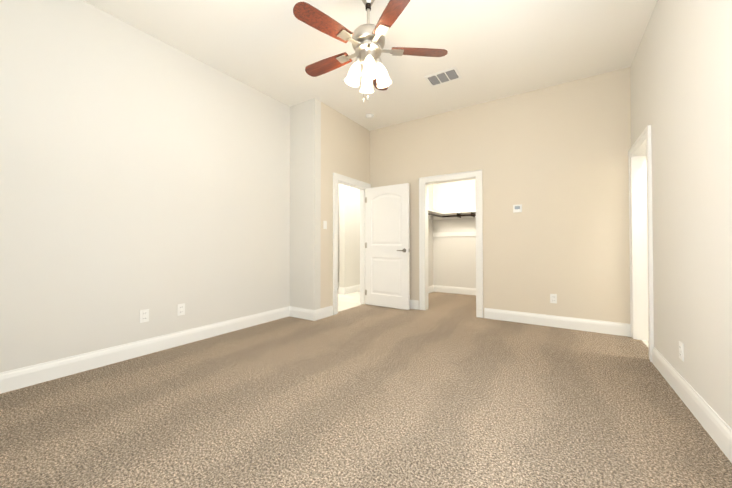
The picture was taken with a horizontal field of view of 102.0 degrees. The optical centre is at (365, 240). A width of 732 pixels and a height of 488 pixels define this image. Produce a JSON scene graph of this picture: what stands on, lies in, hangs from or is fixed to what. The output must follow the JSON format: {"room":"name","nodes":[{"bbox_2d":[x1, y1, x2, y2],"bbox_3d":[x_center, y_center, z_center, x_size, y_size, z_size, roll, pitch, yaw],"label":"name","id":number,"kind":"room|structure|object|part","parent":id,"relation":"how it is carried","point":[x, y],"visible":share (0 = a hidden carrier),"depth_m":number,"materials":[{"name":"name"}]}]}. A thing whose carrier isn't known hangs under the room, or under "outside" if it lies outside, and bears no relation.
{"room":"bedroom","nodes":[
{"label":"bedroom","id":0,"kind":"room"},
{"bbox_2d":[0,0,289,372],"bbox_3d":[-2.147,-0.446,2.755,0.120,3.015,3.680,0,-1,33],"label":"wall","id":1,"kind":"structure","parent":0,"point":[140,170],"depth_m":2.63,"materials":[{"name":"paint"}]},
{"bbox_2d":[0,307,287,393],"bbox_3d":[-2.050,0.991,2.763,0.016,0.140,3.530,0,-1,33],"label":"baseboard","id":2,"kind":"structure","parent":1,"relation":"attached to","point":[23,377],"depth_m":2.59,"materials":[{"name":"white paint"}]},
{"bbox_2d":[140,309,148,322],"bbox_3d":[-2.061,0.701,2.756,0.008,0.115,0.072,0,-1,33],"label":"electrical outlet","id":3,"kind":"object","parent":1,"relation":"attached to","point":[144,315],"visible":1,"depth_m":2.75,"materials":[{"name":"white plastic"}]},
{"bbox_2d":[177,303,184,315],"bbox_3d":[-1.887,0.705,3.024,0.008,0.115,0.072,0,-1,33],"label":"electrical outlet","id":4,"kind":"object","parent":1,"relation":"attached to","point":[180,309],"visible":1,"depth_m":3.02,"materials":[{"name":"white plastic"}]},
{"bbox_2d":[290,98,320,309],"bbox_3d":[-0.912,-0.428,4.218,0.600,3.015,0.120,0,-1,33],"label":"wall","id":5,"kind":"structure","parent":0,"point":[305,204],"depth_m":4.10,"materials":[{"name":"paint"}]},
{"bbox_2d":[288,306,315,320],"bbox_3d":[-0.880,1.008,4.098,0.466,0.140,0.016,0,-1,33],"label":"baseboard","id":6,"kind":"structure","parent":5,"relation":"attached to","point":[302,313],"depth_m":4.09,"materials":[{"name":"white paint"}]},
{"bbox_2d":[338,184,338,281],"bbox_3d":[-1.292,-0.405,6.097,0.120,3.015,2.860,0,-1,33],"label":"wall","id":7,"kind":"structure","parent":0,"point":[338,232],"depth_m":6.96,"materials":[{"name":"paint"}]},
{"bbox_2d":[320,102,369,308],"bbox_3d":[-0.298,-0.422,4.726,0.120,3.015,1.400,0,-1,33],"label":"wall","id":8,"kind":"structure","parent":0,"point":[345,145],"depth_m":4.32,"materials":[{"name":"paint"}]},
{"bbox_2d":[316,306,332,319],"bbox_3d":[-0.583,1.008,4.142,0.016,0.140,0.360,0,-1,33],"label":"baseboard","id":9,"kind":"structure","parent":8,"relation":"attached to","point":[324,312],"depth_m":4.13,"materials":[{"name":"white paint"}]},
{"bbox_2d":[323,221,326,228],"bbox_3d":[-0.575,-0.221,4.176,0.010,0.115,0.072,0,-1,33],"label":"light switch","id":10,"kind":"object","parent":8,"relation":"attached to","point":[324,224],"visible":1,"depth_m":4.17,"materials":[{"name":"white plastic"}]},
{"bbox_2d":[333,172,370,314],"bbox_3d":[-0.262,0.049,4.774,0.168,2.075,1.000,0,-1,33],"label":"door frame","id":11,"kind":"structure","parent":8,"relation":"attached to","point":[337,177],"depth_m":4.71,"materials":[{"name":"white paint"}]},
{"bbox_2d":[365,183,409,309],"bbox_3d":[0.332,0.092,4.835,0.818,1.970,0.163,0,-1,34],"label":"door","id":12,"kind":"structure","parent":8,"relation":"in","point":[387,245],"depth_m":4.80,"materials":[{"name":"white paint"}]},
{"bbox_3d":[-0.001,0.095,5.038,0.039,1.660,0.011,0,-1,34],"label":"handle","id":13,"kind":"part","parent":12,"relation":"part of","materials":[{"name":"silver metal"}]},
{"bbox_2d":[339,184,359,286],"bbox_3d":[-0.265,-0.400,6.486,0.140,3.015,0.850,0,-1,33],"label":"wall","id":14,"kind":"structure","parent":0,"point":[349,236],"depth_m":6.22,"materials":[{"name":"paint"}]},
{"bbox_2d":[342,284,359,293],"bbox_3d":[-0.219,1.037,6.411,0.060,0.140,0.836,0,-1,33],"label":"baseboard","id":15,"kind":"structure","parent":14,"relation":"attached to","point":[348,290],"depth_m":6.23,"materials":[{"name":"white paint"}]},
{"bbox_2d":[338,291,361,311],"bbox_3d":[-0.449,1.147,5.603,2.050,0.100,2.740,0,-1,33],"label":"floor","id":16,"kind":"structure","parent":0,"point":[348,301],"depth_m":5.41,"materials":[{"name":"white tile"}]},
{"bbox_2d":[0,292,731,487],"bbox_3d":[0.436,1.115,3.063,4.100,0.100,7.040,0,-1,33],"label":"floor carpet","id":17,"kind":"object","parent":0,"point":[447,390],"visible":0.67,"depth_m":1.79,"materials":[{"name":"beige carpet"}]},
{"bbox_2d":[83,0,656,130],"bbox_3d":[0.579,-2.011,3.009,6.640,0.120,7.040,0,-1,33],"label":"ceiling","id":18,"kind":"structure","parent":0,"point":[498,49],"depth_m":2.93,"materials":[{"name":"paint"}]},
{"bbox_2d":[366,114,373,118],"bbox_3d":[0.057,-1.911,4.574,0.124,0.040,0.124,0,-1,33],"label":"smoke detector","id":19,"kind":"object","parent":18,"relation":"attached to","point":[369,116],"visible":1,"depth_m":4.54,"materials":[{"name":"white plastic"}]},
{"bbox_2d":[293,0,447,102],"bbox_3d":[-0.025,-1.500,2.267,1.135,0.919,1.176,0,-1,33],"label":"ceiling fan","id":20,"kind":"object","parent":18,"relation":"hanging from","point":[367,40],"visible":1,"depth_m":2.17,"materials":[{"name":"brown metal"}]},
{"bbox_3d":[-0.002,-1.181,2.222,0.062,0.279,0.026,0,-1,33],"label":"cord","id":21,"kind":"part","parent":20,"relation":"part of","materials":[{"name":"silver metal"}]},
{"bbox_3d":[0.017,-1.261,2.243,0.310,0.171,0.310,0,-1,33],"label":"lamp shade","id":22,"kind":"part","parent":20,"relation":"part of","materials":[{"name":"white glass"}]},
{"bbox_3d":[0.017,-1.360,2.245,0.175,0.060,0.175,0,-1,33],"label":"arm","id":23,"kind":"part","parent":20,"relation":"part of"},
{"bbox_2d":[424,67,461,86],"bbox_3d":[0.916,-1.940,3.528,0.380,0.009,0.260,0,-1,33],"label":"ceiling vent","id":24,"kind":"object","parent":18,"relation":"in","point":[444,76],"visible":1,"depth_m":3.52,"materials":[{"name":"white plastic"}]},
{"bbox_2d":[428,184,431,286],"bbox_3d":[0.943,-0.409,5.775,0.120,3.015,1.710,0,-1,33],"label":"wall","id":25,"kind":"structure","parent":0,"point":[430,185],"depth_m":6.31,"materials":[{"name":"paint"}]},
{"bbox_2d":[428,285,433,293],"bbox_3d":[0.992,1.028,5.707,0.016,0.140,1.680,0,-1,33],"label":"baseboard","id":26,"kind":"structure","parent":25,"relation":"attached to","point":[431,288],"depth_m":6.29,"materials":[{"name":"white paint"}]},
{"bbox_2d":[428,209,441,218],"bbox_3d":[1.048,-0.518,5.553,0.300,0.108,1.350,0,-1,33],"label":"closet shelf","id":27,"kind":"object","parent":25,"relation":"attached to","point":[434,215],"depth_m":6.00,"materials":[{"name":"white wood"}]},
{"bbox_2d":[432,179,475,287],"bbox_3d":[2.230,-0.406,6.042,1.990,3.015,0.120,0,-1,33],"label":"wall","id":28,"kind":"structure","parent":0,"point":[452,261],"depth_m":6.21,"materials":[{"name":"paint"}]},
{"bbox_2d":[431,211,475,236],"bbox_3d":[2.116,-0.329,5.865,1.750,0.478,0.300,0,-1,33],"label":"closet shelf","id":29,"kind":"object","parent":28,"relation":"attached to","point":[467,214],"depth_m":6.09,"materials":[{"name":"white wood"}]},
{"bbox_3d":[1.741,-0.519,5.289,1.242,0.074,1.642,0,-1,33],"label":"rail","id":30,"kind":"part","parent":29,"relation":"part of","materials":[{"name":"brown metal"}]},
{"bbox_2d":[434,285,475,294],"bbox_3d":[2.193,1.031,5.967,1.750,0.140,0.016,0,-1,33],"label":"baseboard","id":31,"kind":"structure","parent":28,"relation":"attached to","point":[452,289],"depth_m":6.17,"materials":[{"name":"white paint"}]},
{"bbox_2d":[370,67,630,323],"bbox_3d":[1.599,-0.428,4.259,3.570,3.015,0.120,0,-1,33],"label":"wall","id":32,"kind":"structure","parent":0,"point":[553,160],"depth_m":3.77,"materials":[{"name":"paint"}]},
{"bbox_2d":[410,300,418,309],"bbox_3d":[0.446,1.018,4.907,0.910,0.140,0.016,0,-1,33],"label":"baseboard","id":33,"kind":"structure","parent":32,"relation":"attached to","point":[414,304],"depth_m":4.69,"materials":[{"name":"white paint"}]},
{"bbox_2d":[419,169,482,317],"bbox_3d":[1.276,0.082,4.462,0.800,2.000,0.120,0,-1,33],"label":"door frame","id":34,"kind":"structure","parent":32,"relation":"attached to","point":[426,246],"depth_m":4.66,"materials":[{"name":"white paint"}]},
{"bbox_2d":[513,204,521,212],"bbox_3d":[2.000,-0.424,3.913,0.104,0.104,0.022,0,-1,33],"label":"thermostat","id":35,"kind":"object","parent":32,"relation":"attached to","point":[517,208],"visible":1,"depth_m":3.90,"materials":[{"name":"white plastic"}]},
{"bbox_2d":[550,294,556,303],"bbox_3d":[2.335,0.723,3.690,0.072,0.115,0.008,0,-1,33],"label":"electrical outlet","id":36,"kind":"object","parent":32,"relation":"attached to","point":[553,298],"visible":1,"depth_m":3.69,"materials":[{"name":"white plastic"}]},
{"bbox_2d":[484,308,630,336],"bbox_3d":[2.304,1.003,3.703,1.560,0.140,0.016,0,-1,33],"label":"baseboard","id":37,"kind":"structure","parent":32,"relation":"attached to","point":[606,327],"depth_m":3.63,"materials":[{"name":"white paint"}]},
{"bbox_2d":[630,0,731,428],"bbox_3d":[1.632,-0.467,1.139,0.120,3.015,5.080,0,-1,33],"label":"wall","id":38,"kind":"structure","parent":0,"point":[681,82],"depth_m":1.82,"materials":[{"name":"paint"}]},
{"bbox_2d":[628,125,653,361],"bbox_3d":[2.771,0.026,2.913,0.144,2.075,0.857,0,-1,33],"label":"door frame","id":39,"kind":"structure","parent":38,"relation":"attached to","point":[640,240],"depth_m":3.18,"materials":[{"name":"white paint"}]},
{"bbox_2d":[679,341,683,360],"bbox_3d":[2.116,0.742,1.990,0.008,0.115,0.072,0,-1,33],"label":"electrical outlet","id":40,"kind":"object","parent":38,"relation":"attached to","point":[681,350],"visible":1,"depth_m":1.98,"materials":[{"name":"white plastic"}]},
{"bbox_2d":[652,347,731,462],"bbox_3d":[1.371,0.967,0.844,0.016,0.140,4.090,0,-1,33],"label":"baseboard","id":41,"kind":"structure","parent":38,"relation":"attached to","point":[717,428],"depth_m":1.73,"materials":[{"name":"white paint"}]}
]}

